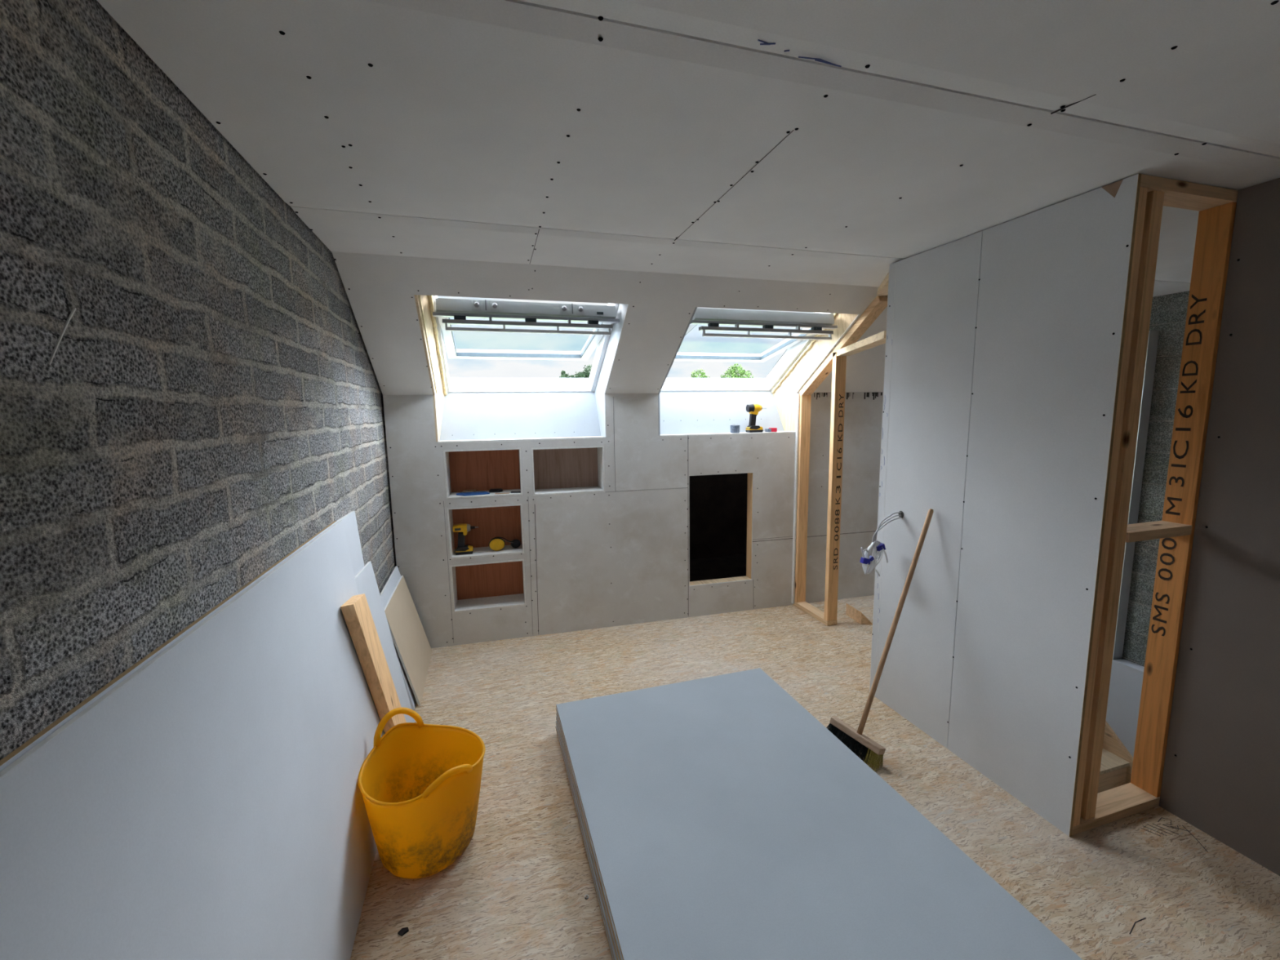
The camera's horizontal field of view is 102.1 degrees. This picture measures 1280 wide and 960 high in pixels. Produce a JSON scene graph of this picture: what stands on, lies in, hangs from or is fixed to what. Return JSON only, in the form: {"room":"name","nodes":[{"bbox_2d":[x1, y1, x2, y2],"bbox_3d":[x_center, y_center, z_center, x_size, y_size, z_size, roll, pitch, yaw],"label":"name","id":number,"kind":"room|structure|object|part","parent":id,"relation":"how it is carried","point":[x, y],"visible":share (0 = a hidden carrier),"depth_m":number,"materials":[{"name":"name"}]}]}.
{"room":"construction site","nodes":[
{"label":"construction site","id":0,"kind":"room"},
{"bbox_2d":[0,0,396,759],"bbox_3d":[-1.276,0.226,1.747,0.202,3.050,8.600,-3,8,-17],"label":"wall","id":1,"kind":"structure","parent":0,"point":[191,394],"depth_m":1.01,"materials":[{"name":"brick"}]},
{"bbox_2d":[331,251,887,395],"bbox_3d":[0.940,-0.948,3.645,5.225,0.628,1.024,-3,8,-17],"label":"wall","id":2,"kind":"structure","parent":0,"point":[380,290],"depth_m":3.00,"materials":[{"name":"grey paint"}]},
{"bbox_2d":[413,294,627,443],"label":"window","id":3,"kind":"structure","parent":2,"relation":"in","point":[468,409],"depth_m":3.77,"materials":[{"name":"paint"}]},
{"bbox_3d":[-0.937,-1.002,2.972,0.056,0.053,0.014,-3,8,-17],"label":"catch plate","id":4,"kind":"part","parent":3,"relation":"part of","materials":[{"name":"white paint"}]},
{"bbox_3d":[-0.935,-1.003,2.964,0.030,0.030,0.030,-3,8,-17],"label":"catch knob","id":5,"kind":"part","parent":3,"relation":"part of","materials":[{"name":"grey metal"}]},
{"bbox_3d":[-0.839,-1.008,2.992,0.030,0.030,0.030,-3,8,-17],"label":"catch knob","id":6,"kind":"part","parent":3,"relation":"part of","materials":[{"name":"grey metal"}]},
{"bbox_3d":[-0.841,-1.007,3.001,0.056,0.053,0.014,-3,8,-17],"label":"catch plate","id":7,"kind":"part","parent":3,"relation":"part of","materials":[{"name":"white paint"}]},
{"bbox_3d":[-0.781,-0.934,3.516,1.110,0.669,0.969,-3,8,-17],"label":"frame","id":8,"kind":"part","parent":3,"relation":"part of","materials":[{"name":"white paint"}]},
{"bbox_3d":[-0.786,-0.989,3.522,1.042,0.242,0.964,-3,8,-17],"label":"sash","id":9,"kind":"part","parent":3,"relation":"part of","materials":[{"name":"white paint"}]},
{"bbox_3d":[-0.640,-0.889,3.050,0.952,0.043,0.030,-3,8,-17],"label":"grip rail","id":10,"kind":"part","parent":3,"relation":"part of","materials":[{"name":"grey metal"}]},
{"bbox_3d":[-0.457,-1.028,3.115,0.056,0.053,0.014,-3,8,-17],"label":"catch plate","id":11,"kind":"part","parent":3,"relation":"part of","materials":[{"name":"white paint"}]},
{"bbox_3d":[-0.454,-1.029,3.107,0.030,0.030,0.030,-3,8,-17],"label":"catch knob","id":12,"kind":"part","parent":3,"relation":"part of","materials":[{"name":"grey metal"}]},
{"bbox_3d":[-0.361,-1.033,3.143,0.056,0.053,0.014,-3,8,-17],"label":"catch plate","id":13,"kind":"part","parent":3,"relation":"part of","materials":[{"name":"white paint"}]},
{"bbox_2d":[657,306,857,436],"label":"window","id":14,"kind":"structure","parent":2,"relation":"in","point":[687,406],"depth_m":4.19,"materials":[{"name":"paint"}]},
{"bbox_2d":[730,423,739,433],"bbox_3d":[0.763,-0.416,4.161,0.076,0.075,0.076,-3,8,-17],"label":"cup","id":15,"kind":"object","parent":14,"relation":"on","point":[735,428],"visible":0.99,"depth_m":4.13,"materials":[{"name":"grey metal"}]},
{"bbox_3d":[0.717,-1.008,3.900,1.110,0.669,0.969,-3,8,-17],"label":"frame","id":16,"kind":"part","parent":14,"relation":"part of","materials":[{"name":"white paint"}]},
{"bbox_3d":[0.712,-1.063,3.906,1.042,0.242,0.964,-3,8,-17],"label":"sash","id":17,"kind":"part","parent":14,"relation":"part of","materials":[{"name":"white paint"}]},
{"bbox_2d":[745,403,766,432],"bbox_3d":[0.949,-0.504,4.205,0.171,0.233,0.078,-3,8,-17],"label":"cordless drill","id":18,"kind":"object","parent":14,"relation":"on","point":[753,409],"visible":1,"depth_m":4.17,"materials":[{"name":"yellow plastic"}]},
{"bbox_3d":[0.858,-0.963,3.434,0.952,0.043,0.030,-3,8,-17],"label":"grip rail","id":19,"kind":"part","parent":14,"relation":"part of","materials":[{"name":"grey metal"}]},
{"bbox_2d":[764,427,777,431],"bbox_3d":[1.074,-0.411,4.244,0.088,0.034,0.053,-3,8,-17],"label":"box","id":20,"kind":"object","parent":14,"relation":"on","point":[770,429],"visible":0.97,"depth_m":4.22,"materials":[{"name":"red plastic"}]},
{"bbox_3d":[1.090,-0.411,4.248,0.054,0.034,0.052,-3,8,-17],"label":"red lid","id":21,"kind":"part","parent":20,"relation":"part of","materials":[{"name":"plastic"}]},
{"bbox_2d":[382,391,883,648],"bbox_3d":[0.812,0.186,4.303,5.227,1.790,0.243,-3,8,-14],"label":"wall","id":22,"kind":"structure","parent":0,"point":[605,522],"depth_m":3.95,"materials":[{"name":"paint"}]},
{"bbox_2d":[452,523,478,555],"bbox_3d":[-1.259,0.425,3.756,0.177,0.218,0.078,-3,8,-17],"label":"cordless drill","id":23,"kind":"object","parent":22,"relation":"in","point":[462,548],"visible":1,"depth_m":3.73,"materials":[{"name":"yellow plastic"}]},
{"bbox_2d":[462,489,475,492],"bbox_3d":[-1.245,0.085,3.782,0.083,0.022,0.052,-2,8,-6],"label":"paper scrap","id":24,"kind":"object","parent":22,"relation":"on","point":[465,491],"visible":0.56,"depth_m":3.76,"materials":[{"name":"grey paper"}]},
{"bbox_2d":[456,491,489,496],"bbox_3d":[-1.199,0.098,3.718,0.230,0.012,0.106,-3,8,-17],"label":"sheet","id":25,"kind":"object","parent":22,"relation":"in","point":[475,493],"visible":1,"depth_m":3.69,"materials":[{"name":"blue plastic"}]},
{"bbox_2d":[488,488,502,492],"bbox_3d":[-1.065,0.078,3.824,0.099,0.020,0.072,-3,8,-17],"label":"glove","id":26,"kind":"object","parent":22,"relation":"in","point":[499,490],"visible":0.97,"depth_m":3.80,"materials":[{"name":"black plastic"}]},
{"bbox_2d":[488,537,520,551],"bbox_3d":[-1.003,0.470,3.847,0.230,0.107,0.065,-5,9,-27],"label":"defender","id":27,"kind":"object","parent":22,"relation":"in","point":[496,544],"visible":1,"depth_m":3.81,"materials":[{"name":"yellow plastic"}]},
{"bbox_2d":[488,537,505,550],"bbox_3d":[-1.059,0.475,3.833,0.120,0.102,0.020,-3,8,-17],"label":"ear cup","id":28,"kind":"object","parent":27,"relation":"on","point":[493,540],"depth_m":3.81,"materials":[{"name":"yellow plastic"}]},
{"bbox_2d":[489,538,504,551],"bbox_3d":[-1.053,0.477,3.816,0.108,0.090,0.052,-3,8,-17],"label":"ear cup","id":29,"kind":"object","parent":27,"relation":"on","point":[496,544],"depth_m":3.80,"materials":[{"name":"yellow plastic"}]},
{"bbox_2d":[511,539,520,547],"bbox_3d":[-0.934,0.478,3.889,0.072,0.066,0.056,-3,8,-17],"label":"ear cup","id":30,"kind":"object","parent":27,"relation":"on","point":[514,543],"depth_m":3.87,"materials":[{"name":"black plastic"}]},
{"bbox_3d":[0.668,0.852,4.287,0.587,0.045,0.088,-3,8,-14],"label":"hatch sill","id":31,"kind":"part","parent":22,"relation":"part of","materials":[{"name":"brown wood"}]},
{"bbox_2d":[521,468,747,561],"bbox_3d":[0.401,0.260,5.659,5.237,1.300,0.050,-3,8,-17],"label":"wall","id":32,"kind":"structure","parent":0,"point":[717,503],"depth_m":5.79,"materials":[{"name":"black"}]},
{"bbox_2d":[96,0,1279,297],"bbox_3d":[1.819,-0.880,0.700,5.227,0.015,5.092,-3,8,-17],"label":"ceiling","id":33,"kind":"structure","parent":0,"point":[842,142],"depth_m":1.32,"materials":[{"name":"grey paint"}]},
{"bbox_2d":[350,554,1279,959],"bbox_3d":[1.343,1.302,2.683,5.637,0.034,8.600,-3,8,-17],"label":"floor","id":34,"kind":"structure","parent":0,"point":[1149,884],"depth_m":2.04,"materials":[{"name":"beige wood"}]},
{"bbox_2d":[0,520,337,771],"bbox_3d":[-0.890,0.917,1.182,0.139,1.220,2.415,-3,8,-17],"label":"sheet","id":35,"kind":"object","parent":34,"relation":"on","point":[28,745],"visible":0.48,"depth_m":0.91,"materials":[{"name":"paper"}]},
{"bbox_2d":[0,520,385,959],"bbox_3d":[-0.880,0.915,1.204,0.139,1.217,2.402,-3,8,-17],"label":"sheet","id":36,"kind":"object","parent":34,"relation":"on","point":[208,805],"visible":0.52,"depth_m":1.08,"materials":[{"name":"paint"}]},
{"bbox_2d":[337,511,364,576],"bbox_3d":[-1.307,0.757,2.477,0.101,1.208,0.318,-3,8,-17],"label":"plasterboard offcut","id":37,"kind":"object","parent":34,"relation":"on","point":[349,521],"visible":0.29,"depth_m":2.45,"materials":[{"name":"paint"}]},
{"bbox_2d":[340,593,406,733],"bbox_3d":[-1.165,0.917,2.330,0.101,0.932,0.513,-1,8,0],"label":"wooden plank","id":38,"kind":"object","parent":34,"relation":"on","point":[356,611],"visible":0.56,"depth_m":2.21,"materials":[{"name":"brown wood"}]},
{"bbox_2d":[354,560,414,722],"bbox_3d":[-1.263,0.883,2.575,0.161,0.932,0.365,-3,8,-17],"label":"plasterboard offcut","id":39,"kind":"object","parent":34,"relation":"on","point":[366,581],"visible":0.5,"depth_m":2.62,"materials":[{"name":"paint"}]},
{"bbox_2d":[380,565,416,709],"bbox_3d":[-1.463,0.940,3.217,0.157,0.657,0.755,-3,8,-17],"label":"plasterboard offcut","id":40,"kind":"object","parent":34,"relation":"on","point":[395,576],"visible":0.29,"depth_m":3.02,"materials":[{"name":"paint"}]},
{"bbox_2d":[397,927,408,936],"bbox_3d":[-0.766,1.461,1.676,0.022,0.005,0.030,6,10,42],"label":"chip","id":41,"kind":"object","parent":34,"relation":"on","point":[403,931],"visible":1,"depth_m":1.67,"materials":[{"name":"black plastic"}]},
{"bbox_2d":[383,575,431,706],"bbox_3d":[-1.443,0.968,3.250,0.156,0.592,0.740,-3,8,-17],"label":"plasterboard offcut","id":42,"kind":"object","parent":34,"relation":"on","point":[411,642],"visible":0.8,"depth_m":3.17,"materials":[{"name":"paint"}]},
{"bbox_2d":[400,668,414,711],"bbox_3d":[-1.306,1.163,2.848,0.072,0.308,0.092,3,9,30],"label":"plasterboard offcut","id":43,"kind":"object","parent":34,"relation":"on","point":[408,694],"visible":0.13,"depth_m":2.87,"materials":[{"name":"paint"}]},
{"bbox_2d":[358,706,484,878],"bbox_3d":[-0.835,1.192,2.023,0.454,0.449,0.468,-3,8,-17],"label":"tub","id":44,"kind":"object","parent":34,"relation":"on","point":[420,783],"visible":1,"depth_m":1.93,"materials":[{"name":"yellow plastic"}]},
{"bbox_3d":[-1.005,1.005,2.143,0.058,0.106,0.205,6,10,42],"label":"handle","id":45,"kind":"part","parent":44,"relation":"part of","materials":[{"name":"yellow plastic"}]},
{"bbox_3d":[-0.684,1.064,1.858,0.050,0.070,0.191,6,10,41],"label":"handle","id":46,"kind":"part","parent":44,"relation":"part of","materials":[{"name":"yellow plastic"}]},
{"bbox_2d":[791,272,888,626],"bbox_3d":[1.460,-0.036,3.574,0.317,2.403,1.439,-1,8,-2],"label":"framework","id":47,"kind":"object","parent":34,"relation":"on","point":[835,362],"visible":1,"depth_m":3.92,"materials":[{"name":"brown wood"}]},
{"bbox_3d":[1.415,1.074,4.209,0.089,0.038,0.462,-3,8,-17],"label":"plate","id":48,"kind":"part","parent":47,"relation":"part of","materials":[{"name":"brown wood"}]},
{"bbox_3d":[1.444,-0.927,3.741,0.088,0.619,0.860,-3,8,-17],"label":"raking plate","id":49,"kind":"part","parent":47,"relation":"part of","materials":[{"name":"brown wood"}]},
{"bbox_3d":[1.465,-1.152,3.001,0.088,0.040,0.600,1,8,17],"label":"head plate","id":50,"kind":"part","parent":47,"relation":"part of","materials":[{"name":"brown wood"}]},
{"bbox_2d":[845,603,872,624],"bbox_3d":[1.732,1.055,4.089,0.088,0.098,0.226,-2,8,-11],"label":"wedge","id":51,"kind":"object","parent":34,"relation":"on","point":[851,611],"visible":0.88,"depth_m":4.05,"materials":[{"name":"brown wood"}]},
{"bbox_2d":[826,508,933,771],"bbox_3d":[1.171,0.727,2.554,0.487,1.166,0.304,-6,9,-36],"label":"broom","id":52,"kind":"object","parent":34,"relation":"on","point":[872,752],"visible":0.77,"depth_m":2.51,"materials":[{"name":"brown wood"}]},
{"bbox_3d":[1.238,0.691,2.515,0.429,1.085,0.025,-4,8,-23],"label":"handle","id":53,"kind":"part","parent":52,"relation":"part of","materials":[{"name":"brown wood"}]},
{"bbox_2d":[1071,173,1238,835],"bbox_3d":[1.897,0.170,1.972,0.528,2.404,0.095,-3,8,-17],"label":"framework","id":54,"kind":"object","parent":34,"relation":"on","point":[1216,206],"visible":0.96,"depth_m":1.95,"materials":[{"name":"brown wood"}]},
{"bbox_3d":[1.911,1.343,2.127,0.521,0.038,0.095,-3,8,-17],"label":"plate","id":55,"kind":"part","parent":54,"relation":"part of","materials":[{"name":"brown wood"}]},
{"bbox_3d":[1.875,-1.002,1.815,0.521,0.038,0.095,-3,8,-17],"label":"plate","id":56,"kind":"part","parent":54,"relation":"part of","materials":[{"name":"brown wood"}]},
{"bbox_3d":[0.499,1.428,1.751,1.200,0.012,2.400,-3,8,-17],"label":"sheet","id":57,"kind":"object","parent":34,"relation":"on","visible":0},
{"bbox_3d":[0.500,1.415,1.745,1.200,0.013,2.400,-3,8,-17],"label":"sheet","id":58,"kind":"object","parent":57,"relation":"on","visible":0},
{"bbox_2d":[555,725,613,959],"bbox_3d":[0.486,1.402,1.740,1.200,0.012,2.400,-3,8,-17],"label":"sheet","id":59,"kind":"object","parent":58,"relation":"on","point":[601,911],"visible":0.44,"depth_m":1.93,"materials":[{"name":"paper"}]},
{"bbox_3d":[0.494,1.388,1.738,1.200,0.012,2.400,-3,8,-17],"label":"sheet","id":60,"kind":"object","parent":59,"relation":"on","visible":0},
{"bbox_2d":[555,720,617,959],"bbox_3d":[0.486,1.375,1.735,1.200,0.012,2.400,-3,8,-17],"label":"sheet","id":61,"kind":"object","parent":60,"relation":"on","point":[565,757],"visible":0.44,"depth_m":1.87,"materials":[{"name":"paper"}]},
{"bbox_2d":[591,857,617,959],"bbox_3d":[0.492,1.362,1.732,1.200,0.012,2.400,-3,8,-17],"label":"sheet","id":62,"kind":"object","parent":61,"relation":"on","point":[591,857],"visible":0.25,"depth_m":1.62,"materials":[{"name":"paper"}]},
{"bbox_2d":[555,715,619,959],"bbox_3d":[0.490,1.348,1.732,1.200,0.012,2.400,-3,8,-17],"label":"sheet","id":63,"kind":"object","parent":62,"relation":"on","point":[588,844],"visible":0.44,"depth_m":1.84,"materials":[{"name":"paper"}]},
{"bbox_2d":[555,712,620,959],"bbox_3d":[0.491,1.333,1.739,1.200,0.012,2.400,-3,8,-17],"label":"sheet","id":64,"kind":"object","parent":63,"relation":"on","point":[556,713],"visible":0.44,"depth_m":1.94,"materials":[{"name":"paper"}]},
{"bbox_3d":[0.493,1.320,1.740,1.200,0.013,2.400,-3,8,-17],"label":"sheet","id":65,"kind":"object","parent":64,"relation":"on","visible":0},
{"bbox_2d":[555,706,622,959],"bbox_3d":[0.486,1.306,1.738,1.200,0.012,2.400,-3,8,-17],"label":"sheet","id":66,"kind":"object","parent":65,"relation":"on","point":[582,809],"visible":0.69,"depth_m":1.78,"materials":[{"name":"paper"}]},
{"bbox_2d":[555,667,1082,959],"bbox_3d":[0.489,1.292,1.742,1.200,0.012,2.400,-3,8,-17],"label":"stack","id":67,"kind":"object","parent":66,"relation":"on","point":[725,820],"visible":1,"depth_m":1.81,"materials":[{"name":"paper"}]},
{"bbox_2d":[869,173,1141,836],"bbox_3d":[1.536,0.121,2.379,0.104,2.405,1.092,-3,8,-17],"label":"wall partition","id":68,"kind":"structure","parent":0,"point":[1003,352],"depth_m":2.18,"materials":[{"name":"paint"}]},
{"bbox_2d":[859,511,903,576],"bbox_3d":[1.284,0.341,2.751,0.259,0.354,0.056,-2,8,-8],"label":"cable coil","id":69,"kind":"object","parent":68,"relation":"hanging from","point":[879,548],"visible":1,"depth_m":2.74,"materials":[{"name":"white plastic"}]},
{"bbox_2d":[1106,657,1144,757],"bbox_3d":[3.994,2.462,3.007,0.099,1.925,4.000,-3,8,-17],"label":"wall","id":70,"kind":"structure","parent":0,"point":[1126,676],"depth_m":3.88,"materials":[{"name":"grey"}]},
{"bbox_2d":[1097,720,1133,792],"bbox_3d":[3.114,2.116,3.848,1.068,1.915,1.790,-3,8,-17],"label":"staircase","id":71,"kind":"structure","parent":70,"relation":"attached to","point":[1117,762],"depth_m":3.86,"materials":[{"name":"brown wood"}]},
{"bbox_2d":[1112,330,1159,659],"bbox_3d":[3.435,0.075,4.444,0.099,2.435,1.365,-3,8,-17],"label":"wall","id":72,"kind":"structure","parent":0,"point":[1153,340],"depth_m":3.78,"materials":[{"name":"grey"}]},
{"bbox_2d":[1122,290,1189,666],"bbox_3d":[3.937,0.585,3.381,0.200,4.350,8.600,-3,8,-17],"label":"wall","id":73,"kind":"structure","parent":0,"point":[1168,312],"depth_m":3.70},
{"bbox_2d":[1159,177,1279,875],"bbox_3d":[2.700,0.378,0.320,0.102,2.404,3.555,-3,8,-17],"label":"wall","id":74,"kind":"structure","parent":0,"point":[1221,775],"depth_m":1.88,"materials":[{"name":"grey paint"}]},
{"label":"outside","id":75,"kind":"structure","parent":0,"visible":0},
{"bbox_3d":[-44.463,-14.012,146.853,300.000,0.100,292.000,-3,8,-17],"label":"ground","id":76,"kind":"structure","parent":75,"visible":0},
{"bbox_2d":[559,364,591,377],"bbox_3d":[-4.013,-4.368,38.291,3.662,8.218,1.824,-3,8,-17],"label":"tree","id":77,"kind":"object","parent":76,"relation":"on","point":[586,373],"visible":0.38,"depth_m":37.48,"materials":[{"name":"green plant"}]},
{"bbox_2d":[690,368,710,377],"bbox_3d":[4.654,-4.707,40.752,2.362,7.979,2.024,-3,8,-17],"label":"tree","id":78,"kind":"object","parent":76,"relation":"on","point":[702,375],"visible":0.23,"depth_m":40.20,"materials":[{"name":"green plant"}]},
{"bbox_2d":[720,363,753,377],"bbox_3d":[7.710,-5.113,41.726,4.013,8.432,2.141,-3,8,-17],"label":"tree","id":79,"kind":"object","parent":76,"relation":"on","point":[734,374],"visible":0.34,"depth_m":41.00,"materials":[{"name":"green plant"}]}
]}

